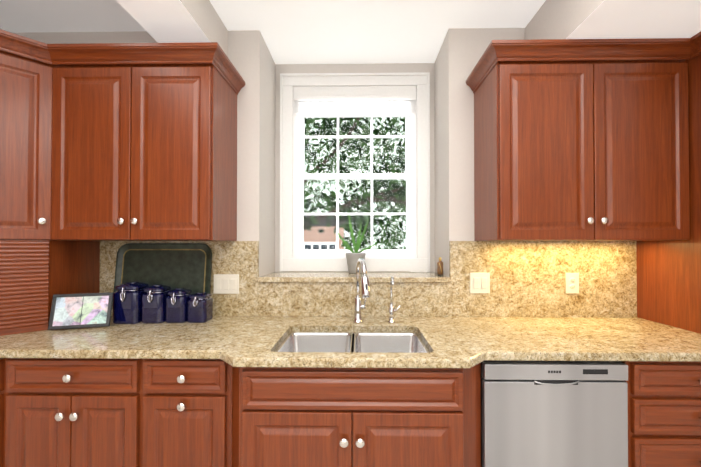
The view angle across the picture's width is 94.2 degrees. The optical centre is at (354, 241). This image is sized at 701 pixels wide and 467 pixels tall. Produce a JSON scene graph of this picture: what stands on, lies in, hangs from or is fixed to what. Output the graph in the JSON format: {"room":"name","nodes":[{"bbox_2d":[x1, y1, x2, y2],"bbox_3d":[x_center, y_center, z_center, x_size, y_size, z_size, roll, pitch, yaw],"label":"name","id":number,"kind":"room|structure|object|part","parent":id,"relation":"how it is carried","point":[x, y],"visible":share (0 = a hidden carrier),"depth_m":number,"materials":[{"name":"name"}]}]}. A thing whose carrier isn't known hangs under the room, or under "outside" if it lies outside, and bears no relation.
{"room":"kitchen","nodes":[
{"label":"kitchen","id":0,"kind":"room"},
{"bbox_2d":[14,28,524,276],"bbox_3d":[0.216,0.033,2.251,4.964,2.680,0.520,0,-1,1],"label":"wall","id":1,"kind":"structure","parent":0,"point":[251,58],"depth_m":2.01,"materials":[{"name":"paint"}]},
{"bbox_2d":[52,45,239,240],"bbox_3d":[-1.145,-0.496,1.839,0.834,0.980,0.348,0,-1,1],"label":"upper cabinet","id":2,"kind":"object","parent":1,"relation":"attached to","point":[118,141],"depth_m":1.67,"materials":[{"name":"brown wood"}]},
{"bbox_3d":[-1.353,-0.453,1.678,0.407,0.887,0.020,0,-1,1],"label":"door","id":3,"kind":"part","parent":2,"relation":"part of","materials":[{"name":"brown wood"}]},
{"bbox_3d":[-1.182,-0.103,1.648,0.036,0.036,0.028,0,-1,1],"label":"knob","id":4,"kind":"part","parent":2,"relation":"part of","materials":[{"name":"silver metal"}]},
{"bbox_3d":[-1.114,-0.103,1.647,0.036,0.036,0.028,0,-1,1],"label":"knob","id":5,"kind":"part","parent":2,"relation":"part of","materials":[{"name":"silver metal"}]},
{"bbox_3d":[-0.942,-0.453,1.672,0.407,0.887,0.020,0,-1,1],"label":"door","id":6,"kind":"part","parent":2,"relation":"part of","materials":[{"name":"brown wood"}]},
{"bbox_2d":[99,241,636,316],"bbox_3d":[0.065,0.226,2.159,3.242,0.454,0.420,0,-1,1],"label":"backsplash","id":7,"kind":"structure","parent":1,"relation":"attached to","point":[527,278],"depth_m":1.96,"materials":[{"name":"stone"}]},
{"bbox_2d":[214,274,238,293],"bbox_3d":[-0.778,0.258,1.969,0.155,0.118,0.012,0,-1,1],"label":"light switch","id":8,"kind":"object","parent":7,"relation":"attached to","point":[226,283],"visible":1,"depth_m":1.97,"materials":[{"name":"beige plastic"}]},
{"bbox_3d":[-0.004,0.233,2.160,1.161,0.030,0.420,0,-1,1],"label":"sill","id":9,"kind":"part","parent":7,"relation":"part of","materials":[{"name":"stone"}]},
{"bbox_2d":[336,210,376,272],"bbox_3d":[0.013,-0.002,2.264,0.286,0.440,0.142,0,-1,1],"label":"potted plant","id":10,"kind":"object","parent":7,"relation":"on","point":[354,256],"visible":0.92,"depth_m":2.25,"materials":[{"name":"green plant"}]},
{"bbox_3d":[0.006,0.148,2.263,0.142,0.140,0.142,0,-1,1],"label":"pot","id":11,"kind":"part","parent":10,"relation":"part of","materials":[{"name":"ceramic"}]},
{"bbox_2d":[437,257,442,275],"bbox_3d":[0.543,0.158,2.069,0.039,0.116,0.031,0,-1,1],"label":"figurine","id":12,"kind":"object","parent":7,"relation":"on","point":[440,268],"visible":1,"depth_m":2.06,"materials":[{"name":"brown wood"}]},
{"bbox_3d":[0.542,0.165,2.058,0.020,0.061,0.007,0,-1,1],"label":"sash","id":13,"kind":"part","parent":12,"relation":"part of","materials":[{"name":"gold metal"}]},
{"bbox_2d":[470,273,489,292],"bbox_3d":[0.751,0.248,1.948,0.118,0.124,0.012,0,-1,1],"label":"light switch","id":14,"kind":"object","parent":7,"relation":"attached to","point":[479,282],"visible":1,"depth_m":1.95,"materials":[{"name":"beige plastic"}]},
{"bbox_2d":[565,273,578,293],"bbox_3d":[1.298,0.248,1.941,0.078,0.124,0.011,0,-1,1],"label":"wall outlet","id":15,"kind":"object","parent":7,"relation":"attached to","point":[572,282],"visible":1,"depth_m":1.94,"materials":[{"name":"plastic"}]},
{"bbox_2d":[470,40,693,243],"bbox_3d":[1.203,-0.496,1.806,0.955,0.980,0.348,0,-1,1],"label":"upper cabinet","id":16,"kind":"object","parent":1,"relation":"attached to","point":[587,139],"depth_m":1.63,"materials":[{"name":"brown wood"}]},
{"bbox_3d":[0.966,-0.453,1.645,0.468,0.887,0.020,0,-1,1],"label":"door","id":17,"kind":"part","parent":16,"relation":"part of","materials":[{"name":"brown wood"}]},
{"bbox_3d":[1.177,-0.949,1.654,1.006,0.078,0.662,0,-1,1],"label":"crown","id":18,"kind":"part","parent":16,"relation":"part of","materials":[{"name":"brown wood"}]},
{"bbox_3d":[1.167,-0.103,1.615,0.036,0.036,0.028,0,-1,1],"label":"knob","id":19,"kind":"part","parent":16,"relation":"part of","materials":[{"name":"silver metal"}]},
{"bbox_3d":[1.235,-0.103,1.614,0.036,0.036,0.028,0,-1,1],"label":"knob","id":20,"kind":"part","parent":16,"relation":"part of","materials":[{"name":"silver metal"}]},
{"bbox_3d":[1.437,-0.453,1.638,0.468,0.887,0.020,0,-1,1],"label":"door","id":21,"kind":"part","parent":16,"relation":"part of","materials":[{"name":"brown wood"}]},
{"bbox_2d":[0,0,545,63],"bbox_3d":[0.184,-1.379,0.015,4.964,0.101,5.020,0,-1,1],"label":"ceiling","id":22,"kind":"structure","parent":0,"point":[345,31],"depth_m":1.94,"materials":[{"name":"paint"}]},
{"bbox_2d":[180,0,227,56],"bbox_3d":[-0.962,-1.221,-0.181,0.290,0.219,4.399,0,-1,1],"label":"beam","id":23,"kind":"structure","parent":22,"relation":"attached to","point":[206,18],"depth_m":1.77,"materials":[{"name":"paint"}]},
{"bbox_2d":[116,0,209,42],"bbox_3d":[-0.962,-1.111,-0.182,0.289,0.001,4.399,0,-1,1],"label":"ceiling beam","id":24,"kind":"structure","parent":23,"relation":"attached to","point":[165,21],"depth_m":1.61,"materials":[{"name":"paint"}]},
{"bbox_2d":[525,0,603,39],"bbox_3d":[1.786,-1.173,-0.220,1.552,0.317,4.399,0,-1,1],"label":"soffit","id":25,"kind":"structure","parent":22,"relation":"attached to","point":[557,19],"depth_m":1.66,"materials":[{"name":"paint"}]},
{"bbox_2d":[275,64,292,271],"bbox_3d":[-0.518,-0.526,2.457,0.127,1.557,0.140,0,-1,1],"label":"wall","id":26,"kind":"structure","parent":0,"point":[284,68],"depth_m":2.39,"materials":[{"name":"paint"}]},
{"bbox_2d":[293,63,416,72],"bbox_3d":[0.001,-1.222,2.457,0.910,0.165,0.140,0,-1,1],"label":"wall","id":27,"kind":"structure","parent":0,"point":[364,68],"depth_m":2.39,"materials":[{"name":"paint"}]},
{"bbox_2d":[417,63,434,271],"bbox_3d":[0.519,-0.526,2.442,0.127,1.557,0.140,0,-1,1],"label":"wall","id":28,"kind":"structure","parent":0,"point":[425,67],"depth_m":2.37,"materials":[{"name":"paint"}]},
{"bbox_2d":[566,0,700,38],"bbox_3d":[1.786,-1.013,-0.222,1.552,0.001,4.399,0,-1,1],"label":"ceiling","id":29,"kind":"structure","parent":0,"point":[624,19],"depth_m":1.47,"materials":[{"name":"paint"}]},
{"bbox_2d":[636,48,700,333],"bbox_3d":[1.980,-0.237,1.635,0.598,1.371,0.662,0,-1,1],"label":"tall cabinet","id":30,"kind":"object","parent":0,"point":[668,275],"depth_m":1.67,"materials":[{"name":"brown wood"}]},
{"bbox_3d":[0.184,1.400,-0.013,4.964,0.100,5.020,0,-1,1],"label":"floor","id":31,"kind":"structure","parent":0,"visible":0},
{"bbox_2d":[0,358,3,365],"bbox_3d":[-1.820,0.927,1.684,0.705,0.880,0.648,0,-1,1],"label":"base cabinet","id":32,"kind":"object","parent":31,"relation":"on","point":[1,359],"depth_m":1.37,"materials":[{"name":"brown wood"}]},
{"bbox_3d":[-1.775,0.562,1.373,0.580,0.134,0.020,0,-1,1],"label":"drawer","id":33,"kind":"part","parent":32,"relation":"part of","materials":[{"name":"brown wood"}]},
{"bbox_3d":[-1.775,0.941,1.369,0.580,0.596,0.020,0,-1,1],"label":"door","id":34,"kind":"part","parent":32,"relation":"part of","materials":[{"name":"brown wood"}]},
{"bbox_2d":[0,316,700,367],"bbox_3d":[0.058,0.467,1.610,4.462,0.036,0.753,0,-1,1],"label":"countertop","id":35,"kind":"structure","parent":32,"relation":"on","point":[258,341],"depth_m":1.46,"materials":[{"name":"stone"}]},
{"bbox_2d":[0,240,99,335],"bbox_3d":[-1.706,0.221,1.696,0.293,0.455,0.634,0,-1,1],"label":"appliance garage","id":36,"kind":"object","parent":35,"relation":"on","point":[36,276],"visible":0.94,"depth_m":1.64,"materials":[{"name":"brown wood"}]},
{"bbox_2d":[48,292,112,329],"bbox_3d":[-1.431,0.369,1.731,0.262,0.176,0.093,0,-15,-17],"label":"photo frame","id":37,"kind":"object","parent":35,"relation":"on","point":[82,310],"visible":0.98,"depth_m":1.69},
{"bbox_2d":[52,296,83,326],"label":"picture","id":38,"kind":"object","parent":37,"relation":"on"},
{"bbox_2d":[80,295,109,324],"bbox_3d":[-1.364,0.359,1.710,0.113,0.144,0.004,0,-15,-17],"label":"picture","id":39,"kind":"object","parent":37,"relation":"on","point":[94,309],"depth_m":1.71},
{"bbox_2d":[113,281,148,323],"bbox_3d":[-1.256,0.339,1.833,0.142,0.222,0.153,0,-1,1],"label":"canister","id":40,"kind":"object","parent":35,"relation":"on","point":[127,302],"visible":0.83,"depth_m":1.77,"materials":[{"name":"blue ceramic"}]},
{"bbox_2d":[142,284,170,323],"bbox_3d":[-1.118,0.348,1.839,0.122,0.205,0.133,0,-1,1],"label":"canister","id":41,"kind":"object","parent":35,"relation":"on","point":[154,304],"visible":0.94,"depth_m":1.78,"materials":[{"name":"blue ceramic"}]},
{"bbox_2d":[112,243,211,308],"bbox_3d":[-1.149,0.230,1.947,0.579,0.442,0.058,0,-1,1],"label":"tray","id":42,"kind":"object","parent":35,"relation":"on","point":[180,265],"visible":0.46,"depth_m":1.96,"materials":[{"name":"metal"}]},
{"bbox_2d":[166,288,191,322],"bbox_3d":[-0.995,0.358,1.844,0.113,0.185,0.124,0,-1,1],"label":"canister","id":43,"kind":"object","parent":35,"relation":"on","point":[177,299],"visible":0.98,"depth_m":1.79,"materials":[{"name":"blue ceramic"}]},
{"bbox_2d":[187,292,212,322],"bbox_3d":[-0.879,0.370,1.847,0.108,0.160,0.119,0,-1,1],"label":"canister","id":44,"kind":"object","parent":35,"relation":"on","point":[199,307],"visible":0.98,"depth_m":1.80,"materials":[{"name":"blue ceramic"}]},
{"bbox_2d":[353,258,370,322],"bbox_3d":[0.034,0.268,1.722,0.094,0.363,0.267,0,-1,1],"label":"faucet","id":45,"kind":"object","parent":35,"relation":"on","point":[365,290],"visible":1,"depth_m":1.80,"materials":[{"name":"silver metal"}]},
{"bbox_3d":[0.057,0.331,1.812,0.022,0.074,0.038,0,-1,1],"label":"handle lever","id":46,"kind":"part","parent":45,"relation":"part of","materials":[{"name":"silver metal"}]},
{"bbox_2d":[388,276,400,322],"bbox_3d":[0.221,0.319,1.787,0.075,0.262,0.116,0,-1,1],"label":"filter faucet","id":47,"kind":"object","parent":35,"relation":"on","point":[391,309],"visible":1,"depth_m":1.81,"materials":[{"name":"silver metal"}]},
{"bbox_3d":[0.236,0.375,1.818,0.046,0.044,0.021,0,-1,1],"label":"lever","id":48,"kind":"part","parent":47,"relation":"part of","materials":[{"name":"silver metal"}]},
{"bbox_2d":[0,358,139,466],"bbox_3d":[-1.178,0.927,1.675,0.579,0.880,0.648,0,-1,1],"label":"base cabinet","id":49,"kind":"object","parent":31,"relation":"on","point":[69,412],"depth_m":1.36,"materials":[{"name":"brown wood"}]},
{"bbox_3d":[-1.321,0.941,1.363,0.274,0.596,0.020,0,-1,1],"label":"door","id":50,"kind":"part","parent":49,"relation":"part of","materials":[{"name":"brown wood"}]},
{"bbox_3d":[-1.212,0.718,1.340,0.036,0.036,0.028,0,-1,1],"label":"knob","id":51,"kind":"part","parent":49,"relation":"part of","materials":[{"name":"silver metal"}]},
{"bbox_3d":[-1.182,0.562,1.341,0.036,0.036,0.028,0,-1,1],"label":"knob","id":52,"kind":"part","parent":49,"relation":"part of","materials":[{"name":"silver metal"}]},
{"bbox_3d":[-1.152,0.718,1.339,0.036,0.036,0.028,0,-1,1],"label":"knob","id":53,"kind":"part","parent":49,"relation":"part of","materials":[{"name":"silver metal"}]},
{"bbox_3d":[-1.181,0.562,1.365,0.553,0.134,0.020,0,-1,1],"label":"drawer","id":54,"kind":"part","parent":49,"relation":"part of","materials":[{"name":"brown wood"}]},
{"bbox_3d":[-1.042,0.941,1.359,0.274,0.596,0.020,0,-1,1],"label":"door","id":55,"kind":"part","parent":49,"relation":"part of","materials":[{"name":"brown wood"}]},
{"bbox_2d":[140,359,231,466],"bbox_3d":[-0.699,0.926,1.668,0.378,0.880,0.648,0,-1,1],"label":"base cabinet","id":56,"kind":"object","parent":31,"relation":"on","point":[186,404],"depth_m":1.35,"materials":[{"name":"brown wood"}]},
{"bbox_3d":[-0.709,0.675,1.333,0.036,0.036,0.028,0,-1,1],"label":"knob","id":57,"kind":"part","parent":56,"relation":"part of","materials":[{"name":"silver metal"}]},
{"bbox_3d":[-0.709,0.562,1.334,0.036,0.036,0.028,0,-1,1],"label":"knob","id":58,"kind":"part","parent":56,"relation":"part of","materials":[{"name":"silver metal"}]},
{"bbox_3d":[-0.708,0.941,1.354,0.343,0.596,0.020,0,-1,1],"label":"door","id":59,"kind":"part","parent":56,"relation":"part of","materials":[{"name":"brown wood"}]},
{"bbox_3d":[-0.708,0.562,1.358,0.343,0.134,0.020,0,-1,1],"label":"drawer","id":60,"kind":"part","parent":56,"relation":"part of","materials":[{"name":"brown wood"}]},
{"bbox_2d":[232,332,480,466],"bbox_3d":[0.008,0.926,1.607,1.036,0.880,0.751,0,-1,1],"label":"base cabinet","id":61,"kind":"object","parent":31,"relation":"on","point":[346,417],"visible":0.92,"depth_m":1.27,"materials":[{"name":"brown wood"}]},
{"bbox_3d":[-0.227,0.952,1.272,0.429,0.573,0.020,0,-1,1],"label":"door","id":62,"kind":"part","parent":61,"relation":"part of","materials":[{"name":"brown wood"}]},
{"bbox_3d":[-0.041,0.769,1.248,0.036,0.036,0.028,0,-1,1],"label":"knob","id":63,"kind":"part","parent":61,"relation":"part of","materials":[{"name":"silver metal"}]},
{"bbox_3d":[0.021,0.769,1.247,0.036,0.036,0.028,0,-1,1],"label":"knob","id":64,"kind":"part","parent":61,"relation":"part of","materials":[{"name":"silver metal"}]},
{"bbox_3d":[0.206,0.952,1.266,0.429,0.573,0.020,0,-1,1],"label":"door","id":65,"kind":"part","parent":61,"relation":"part of","materials":[{"name":"brown wood"}]},
{"bbox_2d":[480,360,627,466],"bbox_3d":[0.824,0.928,1.639,0.581,0.875,0.648,0,-1,1],"label":"dishwasher","id":66,"kind":"object","parent":31,"relation":"on","point":[554,413],"visible":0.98,"depth_m":1.32,"materials":[{"name":"metal"}]},
{"bbox_3d":[0.820,0.532,1.338,0.579,0.064,0.035,0,-1,1],"label":"panel","id":67,"kind":"part","parent":66,"relation":"part of","materials":[{"name":"silver metal"}]},
{"bbox_3d":[0.820,0.575,1.333,0.180,0.020,0.018,0,-1,1],"label":"handle","id":68,"kind":"part","parent":66,"relation":"part of","materials":[{"name":"metal"}]},
{"bbox_2d":[622,361,700,466],"bbox_3d":[1.705,0.926,1.620,1.169,0.880,0.676,0,-1,1],"label":"base cabinet","id":69,"kind":"object","parent":31,"relation":"on","point":[664,413],"visible":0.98,"depth_m":1.32,"materials":[{"name":"brown wood"}]},
{"bbox_3d":[1.422,0.714,1.327,0.570,0.141,0.020,0,-1,1],"label":"drawer","id":70,"kind":"part","parent":69,"relation":"part of","materials":[{"name":"brown wood"}]},
{"bbox_3d":[1.422,0.564,1.328,0.570,0.123,0.020,0,-1,1],"label":"drawer","id":71,"kind":"part","parent":69,"relation":"part of","materials":[{"name":"brown wood"}]},
{"bbox_3d":[1.422,0.890,1.325,0.570,0.178,0.020,0,-1,1],"label":"drawer","id":72,"kind":"part","parent":69,"relation":"part of","materials":[{"name":"brown wood"}]},
{"bbox_3d":[1.397,0.713,1.303,0.036,0.036,0.028,0,-1,1],"label":"knob","id":73,"kind":"part","parent":69,"relation":"part of","materials":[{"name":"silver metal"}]},
{"bbox_3d":[1.397,0.563,1.304,0.036,0.036,0.028,0,-1,1],"label":"knob","id":74,"kind":"part","parent":69,"relation":"part of","materials":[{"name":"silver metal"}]},
{"bbox_3d":[-2.252,0.008,-0.224,0.100,2.680,4.500,0,-1,1],"label":"wall","id":75,"kind":"structure","parent":0,"visible":0},
{"bbox_2d":[0,29,51,239],"bbox_3d":[-1.700,-0.500,1.547,0.284,0.978,0.284,0,-1,1],"label":"upper cabinet","id":76,"kind":"object","parent":75,"relation":"attached to","point":[25,63],"depth_m":1.60,"materials":[{"name":"brown wood"}]},
{"label":"outside","id":77,"kind":"structure","parent":0,"visible":0},
{"bbox_3d":[0.072,2.452,7.469,18.000,0.050,7.000,0,-1,1],"label":"lawn","id":78,"kind":"structure","parent":77,"visible":0},
{"bbox_2d":[304,226,343,249],"bbox_3d":[-1.463,1.015,9.256,2.280,2.860,0.500,0,-1,1],"label":"facade","id":79,"kind":"object","parent":78,"relation":"on","point":[311,235],"depth_m":9.01,"materials":[{"name":"paint"}]},
{"bbox_2d":[304,242,335,249],"bbox_3d":[-0.957,1.227,8.981,0.940,2.430,0.029,0,-1,1],"label":"door","id":80,"kind":"structure","parent":79,"relation":"attached to","point":[319,243],"depth_m":8.98,"materials":[{"name":"white"}]},
{"bbox_2d":[305,245,310,249],"bbox_3d":[-1.292,0.152,8.971,0.170,0.140,0.019,0,-1,1],"label":"window","id":81,"kind":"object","parent":80,"relation":"attached to","point":[307,247],"depth_m":8.96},
{"bbox_2d":[329,245,334,249],"bbox_3d":[-0.617,0.152,8.962,0.170,0.140,0.019,0,-1,1],"label":"window","id":82,"kind":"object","parent":80,"relation":"attached to","point":[331,247],"depth_m":8.95,"materials":[{"name":"black glass"}]},
{"bbox_2d":[304,215,346,226],"bbox_3d":[-1.505,-0.561,9.147,2.600,0.290,0.750,0,-1,1],"label":"roof","id":83,"kind":"structure","parent":79,"relation":"on","point":[324,222],"depth_m":8.76,"materials":[{"name":"grey"}]},
{"bbox_3d":[0.000,0.189,2.442,0.910,0.127,0.140,0,-1,1],"label":"wall","id":84,"kind":"structure","parent":0,"visible":0},
{"bbox_2d":[282,75,426,271],"bbox_3d":[0.000,-0.499,2.430,1.074,1.435,0.139,0,-1,1],"label":"window","id":85,"kind":"structure","parent":84,"relation":"in","point":[293,260],"depth_m":2.37,"materials":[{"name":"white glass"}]},
{"bbox_2d":[280,76,282,271],"bbox_3d":[-0.535,-0.494,2.373,0.018,1.422,0.026,0,-1,1],"label":"window trim","id":86,"kind":"structure","parent":85,"relation":"attached to","point":[281,122],"depth_m":2.36,"materials":[{"name":"white wood"}]},
{"bbox_3d":[-0.495,-0.508,2.376,0.086,1.256,0.018,0,-1,1],"label":"casing","id":87,"kind":"part","parent":85,"relation":"part of","materials":[{"name":"white wood"}]},
{"bbox_3d":[-0.434,-0.507,2.446,0.038,1.261,0.119,0,-1,1],"label":"frame","id":88,"kind":"part","parent":85,"relation":"part of","materials":[{"name":"white wood"}]},
{"bbox_3d":[-0.398,-0.204,2.417,0.034,0.595,0.030,0,-1,1],"label":"lower window sash stile","id":89,"kind":"part","parent":85,"relation":"part of","materials":[{"name":"white wood"}]},
{"bbox_3d":[-0.398,-0.788,2.458,0.034,0.642,0.030,0,-1,1],"label":"upper window sash stile","id":90,"kind":"part","parent":85,"relation":"part of","materials":[{"name":"white wood"}]},
{"bbox_3d":[-0.127,-0.204,2.413,0.016,0.527,0.014,0,-1,1],"label":"vertical muntin of the lower window sash","id":91,"kind":"part","parent":85,"relation":"part of","materials":[{"name":"white wood"}]},
{"bbox_3d":[-0.127,-0.789,2.454,0.016,0.574,0.014,0,-1,1],"label":"upper window sash vertical muntin","id":92,"kind":"part","parent":85,"relation":"part of","materials":[{"name":"white wood"}]},
{"bbox_3d":[0.000,-0.204,2.411,0.762,0.016,0.013,0,-1,1],"label":"lower window sash horizontal muntin","id":93,"kind":"part","parent":85,"relation":"part of","materials":[{"name":"white wood"}]},
{"bbox_3d":[0.000,-0.485,2.414,0.762,0.034,0.030,0,-1,1],"label":"top rail of the lower window sash","id":94,"kind":"part","parent":85,"relation":"part of","materials":[{"name":"white wood"}]},
{"bbox_3d":[0.001,-0.485,2.449,0.762,0.034,0.030,0,-1,1],"label":"upper window sash rail","id":95,"kind":"part","parent":85,"relation":"part of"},
{"bbox_3d":[0.000,-0.210,2.412,0.770,0.550,0.003,0,-1,1],"label":"glass","id":96,"kind":"part","parent":85,"relation":"part of","materials":[{"name":"clear glass"}]},
{"bbox_3d":[-0.001,0.169,2.362,1.074,0.097,0.018,0,-1,1],"label":"casing","id":97,"kind":"part","parent":85,"relation":"part of","materials":[{"name":"white wood"}]},
{"bbox_2d":[280,72,429,75],"bbox_3d":[-0.001,-1.214,2.373,1.086,0.018,0.026,0,-1,1],"label":"window trim","id":98,"kind":"structure","parent":85,"relation":"attached to","point":[351,74],"depth_m":2.36,"materials":[{"name":"white wood"}]},
{"bbox_3d":[0.000,0.076,2.408,0.762,0.034,0.030,0,-1,1],"label":"lower window sash rail","id":99,"kind":"part","parent":85,"relation":"part of","materials":[{"name":"white wood"}]},
{"bbox_3d":[0.001,-0.789,2.452,0.762,0.016,0.013,0,-1,1],"label":"horizontal muntin of the upper window sash","id":100,"kind":"part","parent":85,"relation":"part of","materials":[{"name":"white wood"}]},
{"bbox_3d":[0.000,-0.933,2.404,0.882,0.016,0.049,0,-1,1],"label":"window blind bottom rail","id":101,"kind":"part","parent":85,"relation":"part of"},
{"bbox_3d":[0.001,-0.782,2.453,0.770,0.595,0.003,0,-1,1],"label":"glass","id":102,"kind":"part","parent":85,"relation":"part of","materials":[{"name":"clear glass"}]},
{"bbox_3d":[0.000,0.108,2.433,0.829,0.030,0.119,0,-1,1],"label":"frame","id":103,"kind":"part","parent":85,"relation":"part of","materials":[{"name":"white wood"}]},
{"bbox_3d":[0.127,-0.204,2.409,0.016,0.527,0.014,0,-1,1],"label":"vertical muntin of the lower window sash","id":104,"kind":"part","parent":85,"relation":"part of","materials":[{"name":"white wood"}]},
{"bbox_3d":[0.128,-0.789,2.450,0.016,0.574,0.014,0,-1,1],"label":"upper window sash vertical muntin","id":105,"kind":"part","parent":85,"relation":"part of","materials":[{"name":"white wood"}]},
{"bbox_3d":[0.399,-0.789,2.447,0.034,0.642,0.030,0,-1,1],"label":"upper window sash stile","id":106,"kind":"part","parent":85,"relation":"part of","materials":[{"name":"white wood"}]},
{"bbox_3d":[0.398,-0.204,2.406,0.034,0.595,0.030,0,-1,1],"label":"lower window sash stile","id":107,"kind":"part","parent":85,"relation":"part of","materials":[{"name":"white wood"}]},
{"bbox_3d":[0.434,-0.507,2.434,0.038,1.261,0.119,0,-1,1],"label":"frame","id":108,"kind":"part","parent":85,"relation":"part of","materials":[{"name":"white wood"}]},
{"bbox_3d":[0.493,-0.508,2.362,0.086,1.256,0.018,0,-1,1],"label":"casing","id":109,"kind":"part","parent":85,"relation":"part of","materials":[{"name":"white wood"}]},
{"bbox_2d":[427,75,429,271],"bbox_3d":[0.533,-0.494,2.358,0.018,1.422,0.026,0,-1,1],"label":"window trim","id":110,"kind":"structure","parent":85,"relation":"attached to","point":[428,173],"depth_m":2.35,"materials":[{"name":"white wood"}]},
{"bbox_3d":[0.000,-1.124,2.446,0.829,0.028,0.119,0,-1,1],"label":"window","id":111,"kind":"structure","parent":0,"visible":0},
{"bbox_2d":[293,86,415,101],"bbox_3d":[0.000,-1.083,2.404,0.898,0.106,0.062,0,-1,1],"label":"blind headrail","id":112,"kind":"object","parent":111,"relation":"attached to","point":[345,93],"visible":0.75,"depth_m":2.37,"materials":[{"name":"plastic"}]},
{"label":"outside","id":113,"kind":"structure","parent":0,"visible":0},
{"bbox_2d":[304,186,403,229],"bbox_3d":[-0.261,-0.471,6.089,5.048,3.062,0.294,0,-1,1],"label":"branch","id":114,"kind":"object","parent":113,"point":[320,218],"depth_m":6.06,"materials":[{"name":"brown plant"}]},
{"bbox_2d":[304,188,311,206],"label":"leaves","id":115,"kind":"object","parent":114,"relation":"attached to","point":[306,194],"depth_m":5.94,"materials":[{"name":"green plant"}]},
{"bbox_2d":[306,118,313,127],"label":"leaves","id":116,"kind":"object","parent":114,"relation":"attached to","point":[312,120],"depth_m":5.54,"materials":[{"name":"green plant"}]},
{"bbox_2d":[305,132,320,152],"label":"leaves","id":117,"kind":"object","parent":114,"relation":"attached to","point":[313,139],"depth_m":5.94,"materials":[{"name":"green plant"}]},
{"bbox_2d":[309,212,317,223],"label":"leaves","id":118,"kind":"object","parent":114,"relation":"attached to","point":[312,216],"depth_m":5.97,"materials":[{"name":"green plant"}]},
{"bbox_2d":[305,118,344,173],"label":"leaves","id":119,"kind":"object","parent":114,"relation":"attached to","point":[314,170],"depth_m":5.72,"materials":[{"name":"green plant"}]},
{"bbox_2d":[304,117,359,182],"bbox_3d":[-0.620,-1.333,6.017,1.972,2.928,0.120,0,-1,1],"label":"branch","id":120,"kind":"object","parent":114,"relation":"attached to","point":[341,144],"depth_m":5.99,"materials":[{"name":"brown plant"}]},
{"bbox_2d":[316,191,347,212],"label":"leaves","id":121,"kind":"object","parent":114,"relation":"attached to","point":[327,208],"depth_m":5.99,"materials":[{"name":"green plant"}]},
{"bbox_2d":[336,131,367,153],"label":"leaves","id":122,"kind":"object","parent":114,"relation":"attached to","point":[340,139],"depth_m":6.07,"materials":[{"name":"green plant"}]},
{"bbox_2d":[304,117,405,249],"bbox_3d":[-0.249,-0.565,6.080,5.982,5.278,1.459,0,-1,1],"label":"tree","id":123,"kind":"object","parent":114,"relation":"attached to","point":[353,218],"depth_m":6.00,"materials":[{"name":"green plant"}]},
{"bbox_2d":[347,117,375,138],"label":"leaves","id":124,"kind":"object","parent":114,"relation":"attached to","point":[362,126],"depth_m":6.03,"materials":[{"name":"green plant"}]},
{"bbox_2d":[347,180,379,224],"label":"leaves","id":125,"kind":"object","parent":114,"relation":"attached to","point":[365,194],"depth_m":5.96,"materials":[{"name":"green plant"}]},
{"bbox_2d":[355,226,374,240],"label":"leaves","id":126,"kind":"object","parent":114,"relation":"attached to","point":[364,226],"depth_m":5.86,"materials":[{"name":"green plant"}]},
{"bbox_2d":[346,196,405,207],"bbox_3d":[1.246,-0.647,6.039,2.816,0.389,0.209,0,-1,1],"label":"branch","id":127,"kind":"object","parent":114,"relation":"attached to","point":[379,199],"depth_m":5.98,"materials":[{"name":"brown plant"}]},
{"bbox_2d":[375,215,399,249],"label":"leaves","id":128,"kind":"object","parent":114,"relation":"attached to","point":[384,234],"depth_m":6.21,"materials":[{"name":"green plant"}]},
{"bbox_2d":[380,117,401,133],"label":"leaves","id":129,"kind":"object","parent":114,"relation":"attached to","point":[393,121],"depth_m":6.19,"materials":[{"name":"green plant"}]},
{"bbox_2d":[383,180,405,215],"label":"leaves","id":130,"kind":"object","parent":114,"relation":"attached to","point":[404,198],"depth_m":6.03,"materials":[{"name":"green plant"}]},
{"bbox_2d":[389,160,404,172],"label":"leaves","id":131,"kind":"object","parent":114,"relation":"attached to","point":[392,167],"depth_m":6.20,"materials":[{"name":"green plant"}]},
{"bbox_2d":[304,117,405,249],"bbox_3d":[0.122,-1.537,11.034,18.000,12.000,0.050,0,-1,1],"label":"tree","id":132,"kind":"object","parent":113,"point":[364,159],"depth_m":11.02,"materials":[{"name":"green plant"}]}
]}

